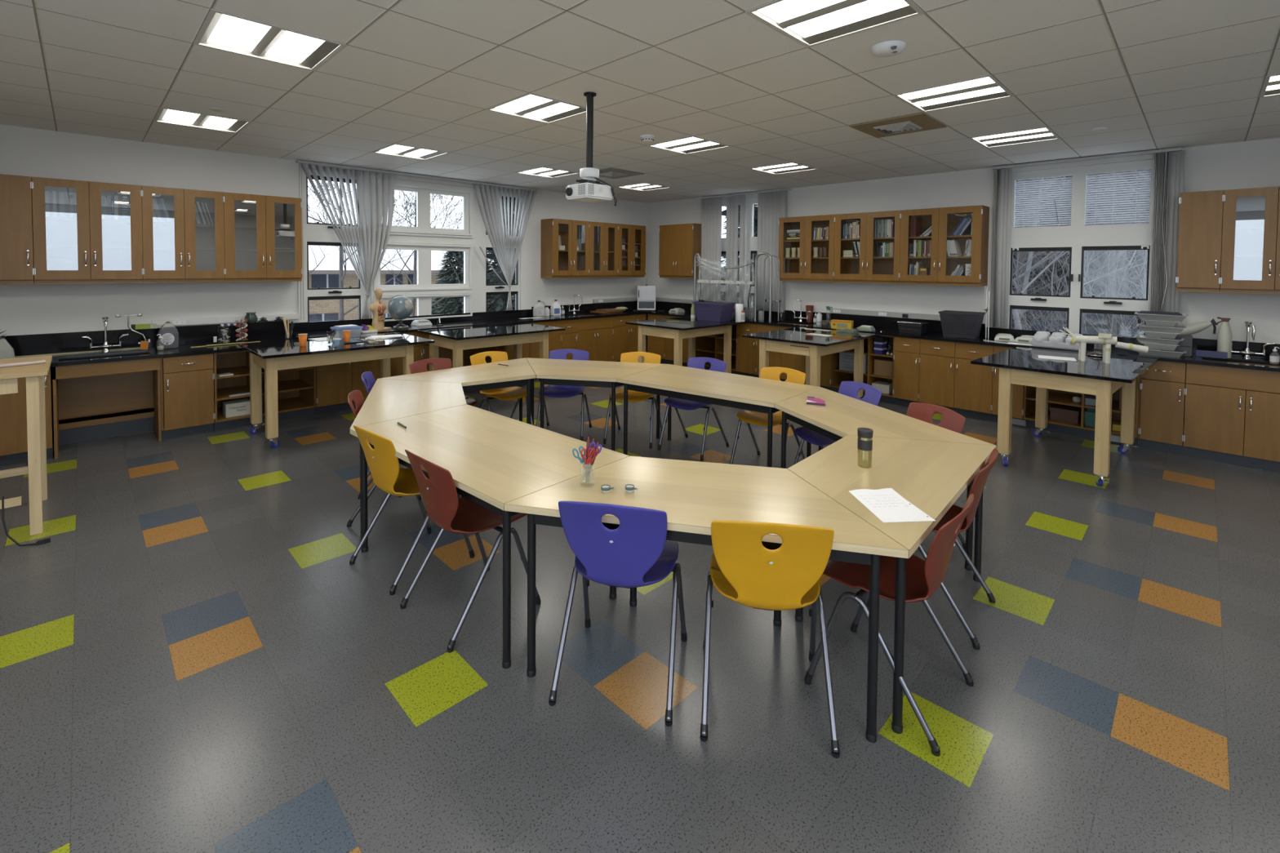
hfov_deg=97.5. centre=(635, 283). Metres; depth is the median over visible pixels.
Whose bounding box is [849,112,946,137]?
ceiling vent
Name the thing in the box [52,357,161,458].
desk
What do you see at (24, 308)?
wall
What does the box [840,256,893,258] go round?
shelf
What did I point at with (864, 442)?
travel mug
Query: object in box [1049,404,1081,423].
lidded basket
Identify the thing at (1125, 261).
bare tree
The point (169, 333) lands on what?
detergent jug
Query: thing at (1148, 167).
mini blind
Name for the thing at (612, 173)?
ceiling vent
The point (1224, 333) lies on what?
spray bottle
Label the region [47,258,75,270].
round pot
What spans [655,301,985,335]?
backsplash
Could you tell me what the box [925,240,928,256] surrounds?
book
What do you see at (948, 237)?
shelf
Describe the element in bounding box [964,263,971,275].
book
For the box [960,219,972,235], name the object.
book
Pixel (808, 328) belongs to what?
paper sheet
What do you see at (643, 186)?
ceiling light
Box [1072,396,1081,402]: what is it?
ball
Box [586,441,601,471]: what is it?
scissors
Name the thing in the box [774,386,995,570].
table
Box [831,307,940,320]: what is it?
wire raceway
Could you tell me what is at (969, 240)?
book
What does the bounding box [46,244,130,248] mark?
shelf
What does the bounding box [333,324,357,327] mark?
paper pad
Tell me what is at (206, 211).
book
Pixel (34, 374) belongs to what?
workbench
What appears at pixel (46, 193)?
book
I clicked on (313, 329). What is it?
countertop
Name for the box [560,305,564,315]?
soap dispenser
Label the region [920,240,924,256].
book
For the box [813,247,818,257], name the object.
mug
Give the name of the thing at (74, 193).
book
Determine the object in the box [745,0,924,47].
ceiling light
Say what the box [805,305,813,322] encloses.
plant pot
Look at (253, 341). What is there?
stick
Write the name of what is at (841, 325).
print
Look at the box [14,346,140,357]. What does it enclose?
wood strip
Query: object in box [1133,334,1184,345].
steel tray
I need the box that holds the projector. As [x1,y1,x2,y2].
[565,91,617,206]
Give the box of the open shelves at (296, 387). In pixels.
[213,350,315,431]
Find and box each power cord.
[1,496,50,546]
[956,337,979,339]
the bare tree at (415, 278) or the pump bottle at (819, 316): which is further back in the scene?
the bare tree at (415, 278)
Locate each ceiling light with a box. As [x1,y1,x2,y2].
[153,106,251,133]
[193,8,346,71]
[372,143,449,159]
[485,92,595,124]
[515,166,578,177]
[618,182,671,191]
[647,135,730,154]
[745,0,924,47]
[749,162,817,174]
[893,74,1014,112]
[968,126,1061,147]
[1258,74,1279,97]
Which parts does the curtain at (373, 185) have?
pull cord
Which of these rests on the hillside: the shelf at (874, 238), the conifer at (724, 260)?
the conifer at (724, 260)
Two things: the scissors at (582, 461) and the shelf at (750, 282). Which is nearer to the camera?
the scissors at (582, 461)
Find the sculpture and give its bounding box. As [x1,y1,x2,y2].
[1059,326,1148,364]
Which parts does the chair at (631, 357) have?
leg, leg, seat, backrest, leg, leg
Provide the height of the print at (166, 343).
0.094 m
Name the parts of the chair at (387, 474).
backrest, seat, leg, leg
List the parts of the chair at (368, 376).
backrest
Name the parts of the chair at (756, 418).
leg, seat, backrest, leg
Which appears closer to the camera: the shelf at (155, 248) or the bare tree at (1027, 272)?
the shelf at (155, 248)
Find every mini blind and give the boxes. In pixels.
[1013,173,1072,229]
[1084,166,1151,226]
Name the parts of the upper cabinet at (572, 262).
door, light rail, door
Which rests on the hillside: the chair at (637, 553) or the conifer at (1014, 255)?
the conifer at (1014, 255)
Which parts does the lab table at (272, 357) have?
leg, leg, leg, leg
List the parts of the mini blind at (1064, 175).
rail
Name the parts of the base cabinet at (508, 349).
door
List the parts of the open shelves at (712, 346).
shelf, shelf, shelf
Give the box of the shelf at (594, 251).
[593,250,613,253]
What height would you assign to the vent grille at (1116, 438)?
0.064 m
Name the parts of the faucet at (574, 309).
spout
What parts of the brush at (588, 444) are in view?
handle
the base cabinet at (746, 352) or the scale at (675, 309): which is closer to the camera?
the base cabinet at (746, 352)
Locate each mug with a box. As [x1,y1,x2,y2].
[785,248,790,257]
[791,247,796,257]
[796,247,799,257]
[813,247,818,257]
[817,247,822,257]
[822,247,828,257]
[857,427,873,468]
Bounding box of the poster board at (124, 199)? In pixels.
[120,194,129,220]
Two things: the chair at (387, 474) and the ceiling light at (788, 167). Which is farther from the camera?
the ceiling light at (788, 167)
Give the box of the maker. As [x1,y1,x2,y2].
[410,319,432,326]
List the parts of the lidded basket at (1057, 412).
lid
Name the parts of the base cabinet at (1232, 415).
door, handle, handle, door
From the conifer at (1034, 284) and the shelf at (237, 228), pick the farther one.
the conifer at (1034, 284)
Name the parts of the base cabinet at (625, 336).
door, drawer, door, drawer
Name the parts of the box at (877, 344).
lid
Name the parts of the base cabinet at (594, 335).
door, door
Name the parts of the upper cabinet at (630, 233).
door, light rail, door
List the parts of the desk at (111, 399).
panel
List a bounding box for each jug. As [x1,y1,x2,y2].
[0,337,15,359]
[157,321,178,348]
[533,300,545,316]
[550,299,560,315]
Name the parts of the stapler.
arm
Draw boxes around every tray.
[633,309,652,311]
[805,333,832,337]
[837,327,858,333]
[1031,331,1082,350]
[1031,339,1078,350]
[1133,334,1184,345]
[1134,311,1189,321]
[1136,324,1186,333]
[1137,348,1186,357]
[1141,330,1180,338]
[1142,342,1179,351]
[1144,320,1179,327]
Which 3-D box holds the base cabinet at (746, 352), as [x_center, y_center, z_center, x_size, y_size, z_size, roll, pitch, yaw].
[1.911,1.030,8.844,0.671,0.878,0.366,-1,3,-45]
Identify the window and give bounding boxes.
[303,168,519,322]
[720,196,757,307]
[1006,159,1157,335]
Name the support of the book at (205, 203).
on the upper cabinet at (183, 250)
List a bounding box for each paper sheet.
[308,337,342,341]
[370,333,403,337]
[806,328,829,331]
[848,488,935,522]
[1008,342,1033,346]
[1037,355,1075,360]
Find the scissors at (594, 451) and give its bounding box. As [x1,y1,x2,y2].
[582,448,599,478]
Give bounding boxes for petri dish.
[1086,351,1102,357]
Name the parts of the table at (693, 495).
leg, leg, leg, leg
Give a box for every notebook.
[355,329,377,333]
[356,331,377,334]
[356,333,377,336]
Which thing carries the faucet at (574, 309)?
on the countertop at (313, 329)
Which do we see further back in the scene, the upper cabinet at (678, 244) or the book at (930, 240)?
the upper cabinet at (678, 244)
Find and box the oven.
[637,284,655,311]
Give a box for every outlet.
[172,320,186,324]
[833,309,840,312]
[878,311,886,315]
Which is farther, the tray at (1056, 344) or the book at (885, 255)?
the book at (885, 255)
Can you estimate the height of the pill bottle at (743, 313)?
0.167 m
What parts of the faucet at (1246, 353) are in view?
spout, lever handle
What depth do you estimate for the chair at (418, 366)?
5.31 m
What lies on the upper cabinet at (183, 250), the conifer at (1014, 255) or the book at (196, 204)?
the book at (196, 204)
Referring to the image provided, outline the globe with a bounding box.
[387,294,413,328]
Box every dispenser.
[156,333,164,351]
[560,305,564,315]
[600,484,613,490]
[625,484,637,490]
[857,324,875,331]
[1269,346,1279,364]
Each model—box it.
[235,318,247,342]
[369,288,391,331]
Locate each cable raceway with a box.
[151,313,299,325]
[592,297,637,303]
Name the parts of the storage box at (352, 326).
lid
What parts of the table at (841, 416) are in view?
leg, leg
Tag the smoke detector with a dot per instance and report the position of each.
(647, 138)
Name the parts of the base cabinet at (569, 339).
drawer, door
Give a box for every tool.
[0,360,45,367]
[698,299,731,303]
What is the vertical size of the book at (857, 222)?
0.235 m
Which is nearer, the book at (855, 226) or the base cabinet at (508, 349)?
the book at (855, 226)
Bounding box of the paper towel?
[735,303,743,321]
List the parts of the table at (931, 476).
leg, leg, leg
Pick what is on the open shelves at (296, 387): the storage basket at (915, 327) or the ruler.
the ruler
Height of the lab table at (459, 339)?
0.900 m
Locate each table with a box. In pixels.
[238,331,434,448]
[350,378,466,541]
[350,404,629,668]
[379,357,535,424]
[417,322,565,395]
[504,456,908,742]
[525,357,666,451]
[617,364,818,467]
[625,316,746,373]
[742,326,879,398]
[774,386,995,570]
[787,435,996,733]
[970,346,1158,486]
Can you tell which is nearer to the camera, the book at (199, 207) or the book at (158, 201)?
the book at (158, 201)
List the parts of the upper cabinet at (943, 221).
door, light rail, door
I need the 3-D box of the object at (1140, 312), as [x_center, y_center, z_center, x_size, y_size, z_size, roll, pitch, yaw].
[5.085,0.282,5.447,0.320,0.018,0.220,2,2,40]
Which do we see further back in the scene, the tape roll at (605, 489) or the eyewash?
the eyewash
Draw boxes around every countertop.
[1,320,292,367]
[288,302,647,339]
[622,301,1279,371]
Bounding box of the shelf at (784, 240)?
[783,239,829,242]
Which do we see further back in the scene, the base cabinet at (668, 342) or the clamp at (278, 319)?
the base cabinet at (668, 342)
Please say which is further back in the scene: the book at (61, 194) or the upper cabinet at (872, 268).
the upper cabinet at (872, 268)
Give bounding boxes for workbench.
[0,355,52,535]
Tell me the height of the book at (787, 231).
0.022 m
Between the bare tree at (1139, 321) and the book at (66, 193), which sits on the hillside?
the bare tree at (1139, 321)
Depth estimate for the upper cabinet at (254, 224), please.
6.32 m
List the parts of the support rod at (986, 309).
rod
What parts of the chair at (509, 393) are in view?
leg, backrest, seat, leg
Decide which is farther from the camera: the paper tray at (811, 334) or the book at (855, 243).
the book at (855, 243)
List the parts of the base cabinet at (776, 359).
door, door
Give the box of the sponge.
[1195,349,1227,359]
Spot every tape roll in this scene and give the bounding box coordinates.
[600,484,615,493]
[625,484,638,493]
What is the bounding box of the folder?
[1112,421,1120,431]
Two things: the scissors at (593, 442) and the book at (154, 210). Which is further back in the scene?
the book at (154, 210)
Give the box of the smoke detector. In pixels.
[640,133,655,142]
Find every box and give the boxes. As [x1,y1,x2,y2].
[130,323,156,329]
[222,398,250,417]
[329,325,363,338]
[839,351,867,364]
[839,360,867,373]
[871,380,892,394]
[873,347,887,354]
[874,336,886,342]
[874,341,887,348]
[874,357,893,377]
[1084,395,1096,405]
[1119,386,1136,409]
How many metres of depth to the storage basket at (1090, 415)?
5.78 m
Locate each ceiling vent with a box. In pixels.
[599,167,644,178]
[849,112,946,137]
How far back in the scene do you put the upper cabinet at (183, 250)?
5.80 m
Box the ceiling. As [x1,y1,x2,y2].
[0,0,1279,203]
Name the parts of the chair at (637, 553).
leg, leg, backrest, seat, leg, leg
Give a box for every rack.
[220,323,236,326]
[693,252,779,321]
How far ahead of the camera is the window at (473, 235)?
7.89 m
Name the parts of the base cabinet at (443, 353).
drawer, door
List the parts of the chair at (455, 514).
backrest, seat, leg, leg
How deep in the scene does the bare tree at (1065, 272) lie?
17.12 m
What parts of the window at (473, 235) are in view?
sash, sash, sash, moulding, sash, sash, sash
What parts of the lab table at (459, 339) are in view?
leg, leg, leg, leg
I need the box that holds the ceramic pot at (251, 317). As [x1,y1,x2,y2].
[244,310,257,323]
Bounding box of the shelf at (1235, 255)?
[1234,254,1262,257]
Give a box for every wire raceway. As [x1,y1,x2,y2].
[655,297,697,303]
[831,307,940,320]
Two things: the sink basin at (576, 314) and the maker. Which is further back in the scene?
the sink basin at (576, 314)
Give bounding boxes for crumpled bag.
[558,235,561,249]
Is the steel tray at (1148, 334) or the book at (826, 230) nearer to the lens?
the steel tray at (1148, 334)
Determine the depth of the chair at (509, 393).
5.69 m
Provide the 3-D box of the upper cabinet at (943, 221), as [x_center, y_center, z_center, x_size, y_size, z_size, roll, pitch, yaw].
[3.874,-0.437,7.041,0.364,1.014,0.989,-1,3,-45]
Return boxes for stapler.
[806,395,825,405]
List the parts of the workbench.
leg, leg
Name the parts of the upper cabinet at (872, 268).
door, light rail, door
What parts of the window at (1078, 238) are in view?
sash, sash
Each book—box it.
[44,191,49,217]
[48,192,53,217]
[52,191,57,217]
[56,192,59,217]
[58,191,65,217]
[64,191,70,217]
[69,192,73,217]
[73,192,76,217]
[101,195,104,219]
[104,196,106,219]
[106,195,111,219]
[111,195,114,219]
[114,195,118,220]
[152,198,160,222]
[152,201,159,222]
[152,208,157,222]
[154,198,163,222]
[155,197,167,222]
[160,198,170,222]
[164,199,173,222]
[195,201,205,224]
[195,202,204,223]
[195,204,201,223]
[195,208,200,223]
[199,201,208,224]
[200,202,208,224]
[201,202,209,224]
[203,202,212,224]
[204,203,213,224]
[786,231,799,232]
[786,232,799,237]
[786,237,799,239]
[825,226,827,239]
[826,226,829,239]
[843,224,844,238]
[843,253,855,254]
[843,255,856,257]
[845,223,847,238]
[848,223,850,238]
[852,222,854,238]
[853,222,856,238]
[853,241,859,257]
[855,221,860,238]
[858,224,860,238]
[875,220,877,237]
[876,242,883,257]
[877,219,879,237]
[879,219,880,237]
[880,219,882,237]
[882,219,884,237]
[882,242,887,257]
[883,219,884,237]
[884,218,886,237]
[884,243,887,257]
[885,219,887,237]
[886,242,889,257]
[887,218,888,237]
[889,241,892,256]
[890,219,894,237]
[891,220,894,237]
[891,242,893,256]
[909,243,911,256]
[909,264,913,275]
[910,217,913,236]
[911,243,913,256]
[912,217,921,236]
[913,240,915,256]
[915,240,917,256]
[915,262,923,275]
[916,263,924,275]
[917,240,919,256]
[919,240,925,256]
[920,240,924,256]
[923,240,924,256]
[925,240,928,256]
[928,240,929,256]
[929,240,931,256]
[946,240,951,256]
[948,240,954,256]
[950,217,964,235]
[950,240,955,256]
[951,264,963,275]
[952,240,962,256]
[953,217,967,235]
[955,217,970,235]
[957,264,965,275]
[958,216,972,235]
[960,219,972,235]
[960,269,965,275]
[964,240,968,256]
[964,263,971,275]
[966,240,970,256]
[968,240,971,256]
[970,213,972,235]
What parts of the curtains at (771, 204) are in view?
pull cord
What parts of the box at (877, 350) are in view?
lid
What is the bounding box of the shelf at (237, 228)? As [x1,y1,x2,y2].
[234,225,294,231]
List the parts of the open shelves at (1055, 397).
shelf, shelf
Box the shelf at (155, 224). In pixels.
[152,222,214,227]
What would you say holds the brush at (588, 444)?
in the jar at (580, 464)
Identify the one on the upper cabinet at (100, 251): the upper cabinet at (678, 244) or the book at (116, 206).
the book at (116, 206)
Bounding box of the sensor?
[871,40,906,57]
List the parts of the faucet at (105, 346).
lever handle, spout, lever handle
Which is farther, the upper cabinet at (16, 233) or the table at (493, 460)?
the upper cabinet at (16, 233)
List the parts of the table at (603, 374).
leg, leg, leg, leg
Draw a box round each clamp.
[258,316,267,322]
[274,315,283,321]
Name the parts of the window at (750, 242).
sash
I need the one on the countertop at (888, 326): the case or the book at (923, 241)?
the case
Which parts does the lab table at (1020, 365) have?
leg, leg, leg, leg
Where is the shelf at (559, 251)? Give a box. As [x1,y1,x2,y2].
[558,249,584,252]
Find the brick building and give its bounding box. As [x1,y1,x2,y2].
[308,222,725,321]
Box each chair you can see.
[346,390,426,527]
[349,425,474,595]
[361,371,375,477]
[400,449,540,653]
[408,358,476,406]
[470,351,533,425]
[536,348,591,440]
[548,501,687,726]
[603,351,662,448]
[657,356,728,460]
[699,520,839,758]
[729,367,805,467]
[793,381,881,465]
[804,493,974,756]
[866,448,998,649]
[906,402,965,550]
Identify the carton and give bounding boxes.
[831,319,853,329]
[919,267,930,275]
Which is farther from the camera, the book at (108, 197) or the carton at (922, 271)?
the carton at (922, 271)
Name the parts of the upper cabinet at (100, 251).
door, handle, light rail, handle, door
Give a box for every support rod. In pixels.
[983,287,988,337]
[987,291,989,337]
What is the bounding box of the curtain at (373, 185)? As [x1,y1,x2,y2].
[295,160,537,319]
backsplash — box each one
[289,309,532,332]
[531,302,622,315]
[622,301,637,309]
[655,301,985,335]
[984,327,1144,346]
[1191,337,1279,359]
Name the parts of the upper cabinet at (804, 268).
door, light rail, door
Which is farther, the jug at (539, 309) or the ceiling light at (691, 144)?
the jug at (539, 309)
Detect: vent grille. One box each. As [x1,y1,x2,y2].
[1012,417,1026,426]
[1111,434,1121,443]
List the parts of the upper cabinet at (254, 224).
door, light rail, door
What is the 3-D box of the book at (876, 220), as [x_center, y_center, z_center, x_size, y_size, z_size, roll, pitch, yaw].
[3.319,-0.741,7.641,0.192,0.240,0.020,-1,3,-45]
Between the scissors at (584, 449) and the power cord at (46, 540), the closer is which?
the scissors at (584, 449)
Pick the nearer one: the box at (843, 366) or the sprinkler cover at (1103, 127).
the sprinkler cover at (1103, 127)
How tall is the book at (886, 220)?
0.244 m
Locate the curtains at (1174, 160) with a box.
[989,146,1184,328]
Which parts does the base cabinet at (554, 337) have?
drawer, door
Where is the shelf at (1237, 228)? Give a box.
[1235,226,1277,231]
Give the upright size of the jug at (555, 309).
0.258 m
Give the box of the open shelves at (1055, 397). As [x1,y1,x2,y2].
[1022,377,1139,446]
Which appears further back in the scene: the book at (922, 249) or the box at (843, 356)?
the box at (843, 356)
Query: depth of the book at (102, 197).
5.37 m
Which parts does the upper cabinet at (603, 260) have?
door, light rail, door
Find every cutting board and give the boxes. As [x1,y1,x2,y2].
[590,310,622,313]
[595,307,625,311]
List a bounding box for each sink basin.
[56,350,152,361]
[569,313,601,315]
[768,320,815,324]
[1200,356,1279,365]
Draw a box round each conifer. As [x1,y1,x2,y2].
[431,250,463,315]
[431,297,462,315]
[456,199,515,313]
[486,200,515,310]
[720,203,757,307]
[720,206,740,302]
[1011,180,1047,330]
[1012,217,1049,294]
[1029,173,1137,289]
[1030,176,1137,262]
[1048,170,1137,288]
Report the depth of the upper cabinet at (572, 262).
9.25 m
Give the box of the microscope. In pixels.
[435,318,443,325]
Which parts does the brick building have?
sill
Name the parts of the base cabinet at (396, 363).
door, drawer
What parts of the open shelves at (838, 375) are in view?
shelf, shelf, shelf, shelf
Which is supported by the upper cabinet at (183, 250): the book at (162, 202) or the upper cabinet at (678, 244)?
the book at (162, 202)
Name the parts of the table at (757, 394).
leg, leg, leg, leg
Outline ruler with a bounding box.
[228,391,249,396]
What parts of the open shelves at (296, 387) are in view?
shelf, shelf, shelf, shelf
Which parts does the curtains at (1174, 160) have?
pull cord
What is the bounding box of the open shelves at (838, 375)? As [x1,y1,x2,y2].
[831,334,895,404]
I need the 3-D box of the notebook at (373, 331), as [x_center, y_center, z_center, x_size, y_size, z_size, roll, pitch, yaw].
[-3.142,0.554,6.566,0.140,0.018,0.180,2,2,34]
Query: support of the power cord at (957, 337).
on the countertop at (888, 326)
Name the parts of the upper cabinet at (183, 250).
door, handle, light rail, handle, door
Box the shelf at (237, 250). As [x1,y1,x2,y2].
[235,248,294,252]
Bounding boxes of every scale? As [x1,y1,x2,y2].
[668,307,684,312]
[994,333,1014,342]
[1013,335,1033,343]
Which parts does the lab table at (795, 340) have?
leg, drawer, leg, leg, leg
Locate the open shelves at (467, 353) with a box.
[463,345,504,366]
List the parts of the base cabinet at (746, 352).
door, drawer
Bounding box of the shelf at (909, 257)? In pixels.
[908,256,971,258]
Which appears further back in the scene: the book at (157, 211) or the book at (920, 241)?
the book at (920, 241)
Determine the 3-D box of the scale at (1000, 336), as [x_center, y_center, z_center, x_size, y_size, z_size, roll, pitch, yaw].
[4.261,0.617,6.488,0.194,0.068,0.254,2,2,34]
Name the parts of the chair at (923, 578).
leg, leg, seat, backrest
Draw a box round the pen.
[397,422,406,428]
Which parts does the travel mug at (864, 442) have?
lid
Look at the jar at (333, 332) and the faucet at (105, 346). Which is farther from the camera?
the jar at (333, 332)
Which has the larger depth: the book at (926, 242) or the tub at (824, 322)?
the tub at (824, 322)
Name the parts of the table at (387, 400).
leg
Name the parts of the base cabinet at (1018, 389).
drawer, door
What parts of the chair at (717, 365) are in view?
leg, seat, leg, backrest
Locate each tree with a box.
[307,179,462,319]
[307,180,354,275]
[311,185,515,315]
[752,169,1149,337]
[1012,169,1150,328]
[1012,172,1149,329]
[1012,172,1150,329]
[1012,173,1094,288]
[1013,173,1151,280]
[1033,169,1151,336]
[1045,168,1151,328]
[1051,174,1146,333]
[1057,176,1104,289]
[1093,170,1151,200]
[1115,171,1137,297]
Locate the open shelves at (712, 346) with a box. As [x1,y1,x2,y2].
[695,324,738,374]
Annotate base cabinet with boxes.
[0,366,54,466]
[160,353,215,439]
[315,362,351,414]
[350,359,380,408]
[390,331,423,377]
[422,333,463,371]
[504,322,529,359]
[529,320,561,379]
[560,319,577,359]
[576,315,613,361]
[613,313,646,361]
[647,313,667,364]
[664,315,688,366]
[735,322,759,377]
[755,322,805,384]
[820,354,833,391]
[892,336,919,406]
[917,338,993,421]
[991,345,1024,426]
[1137,360,1186,454]
[1182,359,1279,471]
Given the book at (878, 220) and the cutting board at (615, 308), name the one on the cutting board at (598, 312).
the cutting board at (615, 308)
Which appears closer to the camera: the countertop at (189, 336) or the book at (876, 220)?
the countertop at (189, 336)
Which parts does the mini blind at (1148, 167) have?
ladder cord, rail, ladder cord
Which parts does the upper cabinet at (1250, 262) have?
light rail, handle, door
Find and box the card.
[559,245,564,249]
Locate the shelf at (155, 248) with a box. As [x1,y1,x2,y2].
[153,246,214,250]
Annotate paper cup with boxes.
[297,333,307,346]
[342,329,351,342]
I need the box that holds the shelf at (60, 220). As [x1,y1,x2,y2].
[45,217,130,224]
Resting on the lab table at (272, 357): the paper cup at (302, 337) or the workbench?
the paper cup at (302, 337)
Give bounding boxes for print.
[163,334,172,344]
[836,323,847,327]
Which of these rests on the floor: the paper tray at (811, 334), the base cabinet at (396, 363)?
the base cabinet at (396, 363)
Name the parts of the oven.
door, control panel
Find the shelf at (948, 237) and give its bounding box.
[908,235,971,239]
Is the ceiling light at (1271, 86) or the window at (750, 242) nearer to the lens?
the ceiling light at (1271, 86)
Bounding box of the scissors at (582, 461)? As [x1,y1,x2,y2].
[572,446,588,476]
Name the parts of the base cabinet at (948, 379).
door, drawer, door, drawer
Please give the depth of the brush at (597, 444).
2.53 m
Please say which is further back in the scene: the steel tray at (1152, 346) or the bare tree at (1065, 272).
the bare tree at (1065, 272)
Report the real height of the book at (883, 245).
0.190 m
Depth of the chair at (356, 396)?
3.88 m
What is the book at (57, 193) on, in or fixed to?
on the upper cabinet at (100, 251)
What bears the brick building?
on the ground
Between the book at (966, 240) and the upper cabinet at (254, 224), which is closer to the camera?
the upper cabinet at (254, 224)
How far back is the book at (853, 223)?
7.80 m
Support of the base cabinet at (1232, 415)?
on the floor
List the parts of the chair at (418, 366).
backrest, seat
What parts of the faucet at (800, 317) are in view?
spout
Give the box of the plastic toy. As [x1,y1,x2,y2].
[361,324,374,330]
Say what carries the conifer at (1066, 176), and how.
on the hillside
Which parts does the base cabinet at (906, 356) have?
door, drawer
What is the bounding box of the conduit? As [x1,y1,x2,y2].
[297,281,299,313]
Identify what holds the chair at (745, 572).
on the floor
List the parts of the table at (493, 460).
leg, leg, leg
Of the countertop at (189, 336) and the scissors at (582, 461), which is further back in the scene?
the countertop at (189, 336)
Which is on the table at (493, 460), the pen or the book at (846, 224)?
the pen
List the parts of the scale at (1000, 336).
weighing plate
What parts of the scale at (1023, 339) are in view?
weighing plate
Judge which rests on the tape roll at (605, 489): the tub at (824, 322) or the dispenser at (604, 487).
the dispenser at (604, 487)
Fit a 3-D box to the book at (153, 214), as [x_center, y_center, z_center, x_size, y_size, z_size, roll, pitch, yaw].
[-4.906,-0.742,5.692,0.068,0.237,0.192,-1,3,-45]
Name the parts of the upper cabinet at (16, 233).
light rail, handle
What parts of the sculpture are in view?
leg, leg, leg, leg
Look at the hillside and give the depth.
14.26 m
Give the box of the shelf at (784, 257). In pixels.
[783,257,828,258]
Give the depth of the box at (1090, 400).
5.79 m
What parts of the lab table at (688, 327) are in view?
leg, leg, leg, leg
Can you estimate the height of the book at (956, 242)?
0.204 m
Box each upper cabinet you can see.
[0,173,34,284]
[30,176,143,284]
[140,185,226,283]
[223,191,302,282]
[540,218,589,278]
[587,221,618,277]
[617,223,646,277]
[657,222,701,278]
[777,214,835,282]
[832,209,901,284]
[898,204,989,291]
[1175,190,1223,293]
[1218,186,1279,294]
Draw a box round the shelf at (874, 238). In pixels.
[841,237,894,240]
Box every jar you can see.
[213,325,231,342]
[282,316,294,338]
[326,329,335,344]
[579,463,594,484]
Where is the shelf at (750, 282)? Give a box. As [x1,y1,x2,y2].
[697,280,757,284]
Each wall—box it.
[0,124,648,351]
[646,137,1279,352]
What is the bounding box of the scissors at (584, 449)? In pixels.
[580,447,593,480]
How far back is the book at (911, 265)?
7.28 m
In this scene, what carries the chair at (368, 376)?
on the floor
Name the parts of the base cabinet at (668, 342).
drawer, door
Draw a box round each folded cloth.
[615,306,627,309]
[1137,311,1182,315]
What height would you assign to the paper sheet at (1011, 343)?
0.003 m
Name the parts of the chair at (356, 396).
backrest, leg, leg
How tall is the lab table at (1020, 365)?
0.900 m
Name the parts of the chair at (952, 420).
backrest, leg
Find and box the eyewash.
[115,313,150,349]
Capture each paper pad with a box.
[216,372,233,376]
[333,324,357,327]
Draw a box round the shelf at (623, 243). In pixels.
[622,242,640,244]
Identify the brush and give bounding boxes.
[585,436,590,481]
[586,438,594,481]
[586,441,598,481]
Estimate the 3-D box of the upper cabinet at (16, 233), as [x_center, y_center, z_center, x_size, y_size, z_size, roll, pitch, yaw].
[-5.730,-0.472,4.843,0.732,0.959,0.364,-1,3,-45]
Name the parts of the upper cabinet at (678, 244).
door, light rail, door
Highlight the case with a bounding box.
[1160,333,1192,356]
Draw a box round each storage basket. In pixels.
[897,320,928,333]
[938,310,985,338]
[1084,408,1095,426]
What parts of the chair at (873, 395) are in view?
leg, seat, backrest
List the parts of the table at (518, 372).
leg, leg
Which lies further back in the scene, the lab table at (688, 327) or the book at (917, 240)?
the lab table at (688, 327)
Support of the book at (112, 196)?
on the upper cabinet at (100, 251)
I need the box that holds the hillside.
[720,186,1143,337]
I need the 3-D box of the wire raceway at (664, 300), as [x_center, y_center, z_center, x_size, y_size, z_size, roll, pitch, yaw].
[0.703,0.310,10.503,0.034,0.068,1.326,-1,3,-45]
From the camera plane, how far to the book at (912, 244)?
7.25 m
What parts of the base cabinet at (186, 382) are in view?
drawer, door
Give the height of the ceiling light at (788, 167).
0.116 m
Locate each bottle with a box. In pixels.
[545,305,549,315]
[690,303,695,318]
[741,310,745,321]
[758,308,764,319]
[816,312,822,325]
[1178,318,1217,334]
[1216,316,1231,358]
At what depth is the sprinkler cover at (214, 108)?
4.48 m
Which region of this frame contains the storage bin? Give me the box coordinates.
[692,301,735,321]
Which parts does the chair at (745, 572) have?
leg, leg, seat, backrest, leg, leg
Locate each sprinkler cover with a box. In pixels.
[208,106,224,111]
[1091,126,1106,130]
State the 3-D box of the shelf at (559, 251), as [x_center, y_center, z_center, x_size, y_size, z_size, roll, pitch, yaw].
[-1.186,-0.549,9.380,0.717,0.020,0.284,-1,3,-45]
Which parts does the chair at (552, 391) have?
leg, leg, seat, backrest, leg, leg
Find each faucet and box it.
[81,316,128,352]
[566,294,582,314]
[790,299,810,321]
[1231,320,1274,359]
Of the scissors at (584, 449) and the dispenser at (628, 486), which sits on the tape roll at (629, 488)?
the dispenser at (628, 486)
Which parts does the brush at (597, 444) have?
blade, handle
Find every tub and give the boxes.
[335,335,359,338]
[820,320,828,325]
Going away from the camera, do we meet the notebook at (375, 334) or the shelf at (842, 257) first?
the notebook at (375, 334)
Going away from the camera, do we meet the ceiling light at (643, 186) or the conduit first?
the conduit
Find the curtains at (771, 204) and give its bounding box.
[700,187,791,311]
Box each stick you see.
[190,341,260,347]
[206,342,244,346]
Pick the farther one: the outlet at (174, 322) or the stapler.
the outlet at (174, 322)
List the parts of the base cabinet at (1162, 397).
door, drawer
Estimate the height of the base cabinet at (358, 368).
0.878 m
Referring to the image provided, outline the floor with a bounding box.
[0,363,1279,852]

